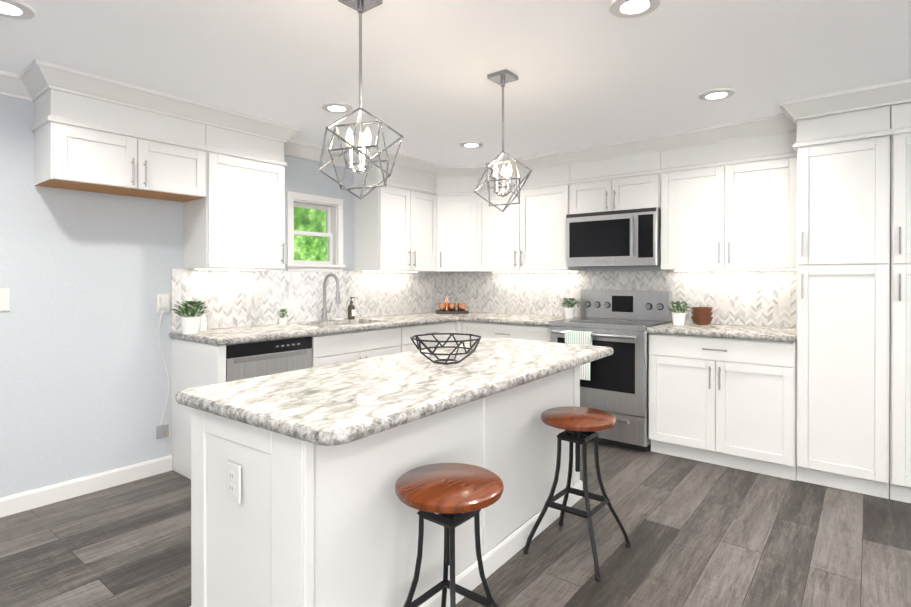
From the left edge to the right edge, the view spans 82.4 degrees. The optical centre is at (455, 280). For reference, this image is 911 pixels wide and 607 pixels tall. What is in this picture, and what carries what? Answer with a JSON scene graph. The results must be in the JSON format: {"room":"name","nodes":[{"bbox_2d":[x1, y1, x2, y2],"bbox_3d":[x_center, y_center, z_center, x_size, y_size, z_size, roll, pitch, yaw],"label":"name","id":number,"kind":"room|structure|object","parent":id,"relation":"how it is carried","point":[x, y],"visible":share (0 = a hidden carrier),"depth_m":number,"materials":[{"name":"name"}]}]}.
{"room":"kitchen","nodes":[
{"label":"kitchen","id":0,"kind":"room"},
{"bbox_2d":[0,95,353,497],"bbox_3d":[-2.324,0.081,3.000,0.120,2.360,7.320,0,0,39],"label":"wall","id":1,"kind":"structure","parent":0,"point":[85,277],"depth_m":3.06,"materials":[{"name":"blue paint"}]},
{"bbox_2d":[0,288,9,310],"bbox_3d":[-2.421,0.104,2.769,0.014,0.120,0.076,0,0,39],"label":"light switch","id":2,"kind":"object","parent":1,"relation":"attached to","point":[4,299],"visible":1,"depth_m":2.79,"materials":[{"name":"white plastic"}]},
{"bbox_2d":[0,455,171,517],"bbox_3d":[-3.216,1.216,1.776,0.014,0.100,4.284,0,0,39],"label":"baseboard","id":3,"kind":"structure","parent":1,"relation":"attached to","point":[28,500],"depth_m":3.04,"materials":[{"name":"white wood"}]},
{"bbox_2d":[34,89,205,201],"bbox_3d":[-1.942,-0.810,3.081,0.368,0.571,0.801,0,0,39],"label":"upper cabinet","id":4,"kind":"object","parent":1,"relation":"attached to","point":[70,157],"visible":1,"depth_m":2.92,"materials":[{"name":"white wood"}]},
{"bbox_2d":[156,424,168,438],"bbox_3d":[-1.911,0.993,3.401,0.030,0.080,0.070,0,0,39],"label":"outlet box","id":5,"kind":"object","parent":1,"relation":"attached to","point":[162,431],"visible":1,"depth_m":3.40,"materials":[{"name":"grey"}]},
{"bbox_2d":[157,294,168,312],"bbox_3d":[-1.915,0.151,3.408,0.010,0.120,0.076,0,0,39],"label":"outlet","id":6,"kind":"object","parent":1,"relation":"attached to","point":[159,310],"visible":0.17,"depth_m":3.39,"materials":[{"name":"white plastic"}]},
{"bbox_2d":[158,297,168,424],"bbox_3d":[-1.901,0.527,3.398,0.033,0.832,0.065,0,0,39],"label":"cord","id":7,"kind":"object","parent":6,"relation":"attached to","point":[164,302],"visible":0.98,"depth_m":3.39,"materials":[{"name":"white plastic"}]},
{"bbox_2d":[184,125,284,269],"bbox_3d":[-1.515,-0.588,3.617,0.368,1.020,0.564,0,0,39],"label":"upper cabinet","id":8,"kind":"object","parent":1,"relation":"attached to","point":[234,218],"visible":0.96,"depth_m":3.48,"materials":[{"name":"white paint"}]},
{"bbox_2d":[195,269,262,270],"bbox_3d":[-1.590,-0.074,3.679,0.020,0.007,0.484,0,0,39],"label":"led light","id":9,"kind":"object","parent":8,"relation":"attached to","point":[195,269],"depth_m":3.66,"materials":[{"name":"white"}]},
{"bbox_2d":[171,269,450,331],"bbox_3d":[-0.984,0.129,4.576,0.010,0.419,2.880,0,0,39],"label":"tile backsplash","id":10,"kind":"structure","parent":1,"relation":"attached to","point":[227,296],"depth_m":4.20,"materials":[{"name":"tile"}]},
{"bbox_2d":[254,288,262,303],"bbox_3d":[-1.487,0.122,3.928,0.010,0.120,0.076,0,0,39],"label":"outlet","id":11,"kind":"object","parent":10,"relation":"attached to","point":[258,295],"visible":1,"depth_m":3.92,"materials":[{"name":"white plastic"}]},
{"bbox_2d":[285,191,345,271],"bbox_3d":[-1.202,-0.389,4.377,0.155,0.634,0.576,0,0,39],"label":"window","id":12,"kind":"structure","parent":1,"relation":"in","point":[314,236],"depth_m":4.40,"materials":[{"name":"white"}]},
{"bbox_2d":[354,164,436,271],"bbox_3d":[-0.528,-0.593,4.854,0.368,1.020,0.762,0,0,39],"label":"upper cabinet","id":13,"kind":"object","parent":1,"relation":"attached to","point":[395,228],"visible":0.85,"depth_m":4.65,"materials":[{"name":"white paint"}]},
{"bbox_2d":[363,271,399,271],"bbox_3d":[-0.603,-0.079,4.917,0.020,0.007,0.684,0,0,39],"label":"led light","id":14,"kind":"object","parent":13,"relation":"attached to","point":[363,271],"depth_m":4.80,"materials":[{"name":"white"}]},
{"bbox_2d":[0,59,910,195],"bbox_3d":[0.344,-0.950,0.791,6.799,0.276,7.199,0,0,39],"label":"crown molding","id":15,"kind":"structure","parent":1,"relation":"attached to","point":[34,80],"depth_m":3.38,"materials":[{"name":"white wood"}]},
{"bbox_2d":[0,441,910,606],"bbox_3d":[0.344,1.300,0.801,7.040,0.060,7.440,0,0,39],"label":"floor","id":16,"kind":"structure","parent":0,"point":[701,534],"depth_m":2.46,"materials":[{"name":"wood"}]},
{"bbox_2d":[172,338,225,478],"bbox_3d":[-1.627,0.823,3.282,0.618,0.874,0.051,0,0,39],"label":"cabinet end panel","id":17,"kind":"object","parent":16,"relation":"on","point":[196,364],"visible":0.48,"depth_m":3.31,"materials":[{"name":"white paint"}]},
{"bbox_2d":[226,336,311,381],"bbox_3d":[-1.416,0.823,3.541,0.624,0.872,0.611,0,0,39],"label":"dishwasher","id":18,"kind":"object","parent":16,"relation":"on","point":[253,359],"visible":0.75,"depth_m":3.32,"materials":[{"name":"grey metal"}]},
{"bbox_2d":[310,323,400,367],"bbox_3d":[-0.942,0.819,4.114,0.652,0.875,0.869,0,0,39],"label":"base cabinet","id":19,"kind":"object","parent":16,"relation":"on","point":[328,349],"visible":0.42,"depth_m":3.88,"materials":[{"name":"white paint"}]},
{"bbox_2d":[169,312,468,345],"bbox_3d":[-0.729,0.360,4.383,0.646,0.039,2.927,0,0,39],"label":"countertop","id":20,"kind":"structure","parent":19,"relation":"on","point":[232,335],"depth_m":3.76,"materials":[{"name":"stone"}]},
{"bbox_2d":[170,300,207,334],"bbox_3d":[-1.699,0.234,3.331,0.244,0.219,0.229,0,0,39],"label":"potted plant","id":21,"kind":"object","parent":20,"relation":"on","point":[190,323],"visible":1,"depth_m":3.29,"materials":[{"name":"white ceramic"}]},
{"bbox_2d":[195,299,206,331],"bbox_3d":[-1.729,0.236,3.514,0.096,0.215,0.096,0,0,39],"label":"bottle","id":22,"kind":"object","parent":20,"relation":"on","point":[203,324],"visible":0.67,"depth_m":3.50,"materials":[{"name":"white plastic"}]},
{"bbox_2d":[277,309,287,324],"bbox_3d":[-1.311,0.278,3.962,0.100,0.127,0.096,0,0,39],"label":"potted plant","id":23,"kind":"object","parent":20,"relation":"on","point":[282,320],"visible":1,"depth_m":3.94,"materials":[{"name":"white ceramic"}]},
{"bbox_2d":[321,273,339,320],"bbox_3d":[-1.018,0.141,4.312,0.221,0.397,0.096,0,0,39],"label":"faucet","id":24,"kind":"object","parent":20,"relation":"on","point":[325,311],"visible":1,"depth_m":4.33,"materials":[{"name":"silver metal"}]},
{"bbox_2d":[332,317,343,319],"bbox_3d":[-1.005,0.330,4.443,0.055,0.020,0.090,0,0,39],"label":"soap dish","id":25,"kind":"object","parent":20,"relation":"on","point":[338,318],"visible":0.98,"depth_m":4.43,"materials":[{"name":"white ceramic"}]},
{"bbox_2d":[348,297,355,318],"bbox_3d":[-0.902,0.243,4.520,0.072,0.192,0.064,0,0,39],"label":"soap bottle","id":26,"kind":"object","parent":20,"relation":"on","point":[351,311],"visible":1,"depth_m":4.50,"materials":[{"name":"brown glass"}]},
{"bbox_2d":[435,298,468,313],"bbox_3d":[-0.033,0.257,5.244,0.327,0.159,0.180,0,0,-6],"label":"tray","id":27,"kind":"object","parent":20,"relation":"on","point":[446,307],"visible":1,"depth_m":5.21,"materials":[{"name":"black metal"}]},
{"bbox_2d":[190,366,582,606],"bbox_3d":[-0.111,0.844,2.437,0.738,0.840,1.973,0,0,39],"label":"kitchen island","id":28,"kind":"object","parent":16,"relation":"on","point":[305,524],"visible":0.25,"depth_m":1.77,"materials":[{"name":"white paint"}]},
{"bbox_2d":[226,461,240,503],"bbox_3d":[-0.719,0.652,1.682,0.076,0.120,0.012,0,0,39],"label":"outlet","id":29,"kind":"object","parent":28,"relation":"attached to","point":[233,481],"visible":1,"depth_m":1.67,"materials":[{"name":"white plastic"}]},
{"bbox_2d":[176,338,613,445],"bbox_3d":[-0.040,0.403,2.389,0.922,0.039,2.094,0,0,39],"label":"island countertop","id":30,"kind":"structure","parent":28,"relation":"on","point":[339,403],"depth_m":1.86,"materials":[{"name":"stone"}]},
{"bbox_2d":[410,333,480,364],"bbox_3d":[-0.043,0.320,2.396,0.326,0.119,0.330,0,0,39],"label":"wire bowl","id":31,"kind":"object","parent":30,"relation":"on","point":[419,348],"visible":1,"depth_m":2.37,"materials":[{"name":"black metal"}]},
{"bbox_2d":[361,321,454,351],"bbox_3d":[-0.448,0.817,4.734,0.652,0.874,0.714,0,0,39],"label":"base cabinet","id":32,"kind":"object","parent":16,"relation":"on","point":[407,343],"visible":0.1,"depth_m":4.51,"materials":[{"name":"white paint"}]},
{"bbox_2d":[395,463,503,606],"bbox_3d":[-0.020,0.949,1.646,0.374,0.635,0.373,0,0,39],"label":"stool","id":33,"kind":"object","parent":16,"relation":"on","point":[460,492],"visible":1,"depth_m":1.62,"materials":[{"name":"brown wood"}]},
{"bbox_2d":[454,321,462,342],"bbox_3d":[-0.017,0.815,5.270,0.656,0.874,0.656,0,0,39],"label":"cabinet filler","id":34,"kind":"object","parent":16,"relation":"on","point":[458,326],"visible":0.07,"depth_m":4.82,"materials":[{"name":"white paint"}]},
{"bbox_2d":[463,321,549,341],"bbox_3d":[0.607,0.817,4.775,0.933,0.874,0.652,0,0,39],"label":"base cabinet","id":35,"kind":"object","parent":16,"relation":"on","point":[483,330],"visible":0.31,"depth_m":4.54,"materials":[{"name":"white paint"}]},
{"bbox_2d":[461,312,575,326],"bbox_3d":[0.610,0.359,4.773,0.930,0.039,0.646,0,0,39],"label":"countertop","id":36,"kind":"structure","parent":35,"relation":"on","point":[503,318],"depth_m":4.66,"materials":[{"name":"stone"}]},
{"bbox_2d":[562,298,578,318],"bbox_3d":[1.005,0.246,4.591,0.182,0.185,0.174,0,0,39],"label":"potted plant","id":37,"kind":"object","parent":36,"relation":"on","point":[569,312],"visible":0.96,"depth_m":4.56,"materials":[{"name":"white ceramic"}]},
{"bbox_2d":[523,406,630,581],"bbox_3d":[0.572,0.946,2.437,0.374,0.635,0.373,0,0,39],"label":"stool","id":38,"kind":"object","parent":16,"relation":"on","point":[579,425],"visible":1,"depth_m":2.41,"materials":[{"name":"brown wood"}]},
{"bbox_2d":[549,290,671,451],"bbox_3d":[1.243,0.672,4.204,0.769,1.168,0.713,0,0,39],"label":"range","id":39,"kind":"object","parent":16,"relation":"on","point":[619,322],"visible":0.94,"depth_m":3.92,"materials":[{"name":"silver metal"}]},
{"bbox_2d":[565,330,591,380],"bbox_3d":[0.945,0.574,4.002,0.210,0.366,0.040,0,0,39],"label":"dish towel","id":40,"kind":"object","parent":39,"relation":"hanging from","point":[578,337],"visible":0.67,"depth_m":3.96,"materials":[{"name":"white fabric"}]},
{"bbox_2d":[649,333,795,480],"bbox_3d":[1.927,0.821,3.722,0.898,0.874,0.652,0,0,39],"label":"base cabinet","id":41,"kind":"object","parent":16,"relation":"on","point":[728,402],"visible":1,"depth_m":3.46,"materials":[{"name":"white paint"}]},
{"bbox_2d":[646,322,795,342],"bbox_3d":[1.928,0.363,3.723,0.899,0.039,0.646,0,0,39],"label":"countertop","id":42,"kind":"structure","parent":41,"relation":"on","point":[777,334],"depth_m":3.56,"materials":[{"name":"stone"}]},
{"bbox_2d":[668,301,690,325],"bbox_3d":[1.697,0.247,3.942,0.194,0.188,0.174,0,0,39],"label":"potted plant","id":43,"kind":"object","parent":42,"relation":"on","point":[678,317],"visible":1,"depth_m":3.91,"materials":[{"name":"white ceramic"}]},
{"bbox_2d":[691,307,712,324],"bbox_3d":[1.899,0.275,4.008,0.156,0.132,0.156,0,0,39],"label":"bowls","id":44,"kind":"object","parent":42,"relation":"on","point":[701,315],"visible":1,"depth_m":3.95,"materials":[{"name":"brown"}]},
{"bbox_2d":[796,105,889,498],"bbox_3d":[2.460,0.082,3.306,0.448,2.357,0.634,0,0,39],"label":"pantry cabinet","id":45,"kind":"object","parent":16,"relation":"on","point":[842,302],"visible":0.98,"depth_m":3.08,"materials":[{"name":"white paint"}]},
{"bbox_2d":[889,102,910,502],"bbox_3d":[2.816,0.083,3.022,0.456,2.357,0.634,0,0,39],"label":"pantry cabinet","id":46,"kind":"object","parent":16,"relation":"on","point":[900,343],"visible":0.96,"depth_m":2.92,"materials":[{"name":"white paint"}]},
{"bbox_2d":[0,0,910,165],"bbox_3d":[0.344,-1.130,0.791,7.040,0.080,7.440,0,0,39],"label":"ceiling","id":47,"kind":"structure","parent":0,"point":[591,72],"depth_m":2.59,"materials":[{"name":"white paint"}]},
{"bbox_2d":[0,0,35,19],"bbox_3d":[-1.798,-1.089,2.073,0.196,0.011,0.196,0,0,39],"label":"recessed light","id":48,"kind":"object","parent":47,"relation":"in","point":[14,9],"visible":0.92,"depth_m":2.09,"materials":[{"name":"white"}]},
{"bbox_2d":[321,102,352,112],"bbox_3d":[-0.753,-1.093,3.305,0.196,0.011,0.196,0,0,39],"label":"recessed light","id":49,"kind":"object","parent":47,"relation":"in","point":[333,107],"visible":0.92,"depth_m":3.28,"materials":[{"name":"white"}]},
{"bbox_2d":[318,0,403,199],"bbox_3d":[-0.367,-0.702,2.012,0.302,0.783,0.341,0,0,39],"label":"pendant light","id":50,"kind":"object","parent":47,"relation":"hanging from","point":[363,148],"visible":1,"depth_m":2.01,"materials":[{"name":"grey metal"}]},
{"bbox_2d":[459,141,482,147],"bbox_3d":[0.128,-1.097,4.221,0.196,0.011,0.196,0,0,39],"label":"recessed light","id":51,"kind":"object","parent":47,"relation":"in","point":[471,144],"visible":0.94,"depth_m":4.19,"materials":[{"name":"white"}]},
{"bbox_2d":[474,69,531,211],"bbox_3d":[0.254,-0.730,2.788,0.277,0.734,0.313,0,0,39],"label":"pendant light","id":52,"kind":"object","parent":47,"relation":"hanging from","point":[502,78],"visible":1,"depth_m":2.78,"materials":[{"name":"grey metal"}]},
{"bbox_2d":[609,0,660,17],"bbox_3d":[0.711,-1.089,2.062,0.196,0.011,0.196,0,0,39],"label":"recessed light","id":53,"kind":"object","parent":47,"relation":"in","point":[622,8],"visible":0.98,"depth_m":2.07,"materials":[{"name":"white"}]},
{"bbox_2d":[698,88,734,100],"bbox_3d":[1.540,-1.093,3.070,0.196,0.011,0.196,0,0,39],"label":"recessed light","id":54,"kind":"object","parent":47,"relation":"in","point":[715,94],"visible":0.94,"depth_m":3.05,"materials":[{"name":"white"}]},
{"bbox_2d":[486,266,784,327],"bbox_3d":[2.626,0.079,3.658,6.800,2.360,0.120,0,0,39],"label":"wall","id":55,"kind":"structure","parent":0,"point":[653,268],"depth_m":4.50,"materials":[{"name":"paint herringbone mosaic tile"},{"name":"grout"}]},
{"bbox_2d":[436,178,476,271],"bbox_3d":[-0.015,-0.595,5.300,0.616,1.020,0.596,0,0,39],"label":"upper cabinet","id":56,"kind":"object","parent":55,"relation":"attached to","point":[456,233],"visible":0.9,"depth_m":5.08,"materials":[{"name":"white paint"}]},
{"bbox_2d":[477,165,584,271],"bbox_3d":[0.680,-0.593,4.892,0.987,1.020,0.368,0,0,39],"label":"upper cabinet","id":57,"kind":"object","parent":55,"relation":"attached to","point":[527,233],"visible":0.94,"depth_m":4.73,"materials":[{"name":"white paint"}]},
{"bbox_2d":[493,271,577,272],"bbox_3d":[0.739,-0.079,4.970,0.909,0.007,0.020,0,0,39],"label":"led light","id":58,"kind":"object","parent":57,"relation":"attached to","point":[529,271],"depth_m":4.84,"materials":[{"name":"white"}]},
{"bbox_2d":[570,151,660,213],"bbox_3d":[1.363,-0.830,4.346,0.757,0.543,0.368,0,0,39],"label":"upper cabinet","id":59,"kind":"object","parent":55,"relation":"attached to","point":[634,192],"visible":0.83,"depth_m":4.20,"materials":[{"name":"white paint"}]},
{"bbox_2d":[566,207,660,266],"bbox_3d":[1.336,-0.334,4.315,0.753,0.440,0.454,0,0,39],"label":"microwave","id":60,"kind":"object","parent":59,"relation":"attached to","point":[626,238],"visible":0.98,"depth_m":4.14,"materials":[{"name":"grey metal"}]},
{"bbox_2d":[451,270,795,327],"bbox_3d":[1.203,0.129,4.709,3.263,0.419,0.010,0,0,39],"label":"tile backsplash","id":61,"kind":"structure","parent":55,"relation":"attached to","point":[752,294],"depth_m":4.39,"materials":[{"name":"tile"}]},
{"bbox_2d":[549,289,555,301],"bbox_3d":[0.916,0.146,4.924,0.076,0.120,0.010,0,0,39],"label":"outlet","id":62,"kind":"object","parent":61,"relation":"attached to","point":[552,295],"visible":1,"depth_m":4.92,"materials":[{"name":"white plastic"}]},
{"bbox_2d":[716,290,727,305],"bbox_3d":[2.056,0.138,4.015,0.076,0.120,0.010,0,0,39],"label":"outlet","id":63,"kind":"object","parent":61,"relation":"attached to","point":[721,297],"visible":1,"depth_m":4.01,"materials":[{"name":"white plastic"}]},
{"bbox_2d":[778,290,790,306],"bbox_3d":[2.374,0.130,3.759,0.076,0.120,0.014,0,0,39],"label":"outlet","id":64,"kind":"object","parent":61,"relation":"attached to","point":[784,297],"visible":1,"depth_m":3.76,"materials":[{"name":"white plastic"}]},
{"bbox_2d":[661,131,796,269],"bbox_3d":[2.014,-0.589,3.828,0.904,1.020,0.368,0,0,39],"label":"upper cabinet","id":65,"kind":"object","parent":55,"relation":"attached to","point":[740,216],"visible":0.94,"depth_m":3.69,"materials":[{"name":"white paint"}]},
{"bbox_2d":[674,269,795,270],"bbox_3d":[2.074,-0.075,3.906,0.824,0.007,0.020,0,0,39],"label":"led light","id":66,"kind":"object","parent":65,"relation":"attached to","point":[747,269],"depth_m":3.89,"materials":[{"name":"white"}]}
]}

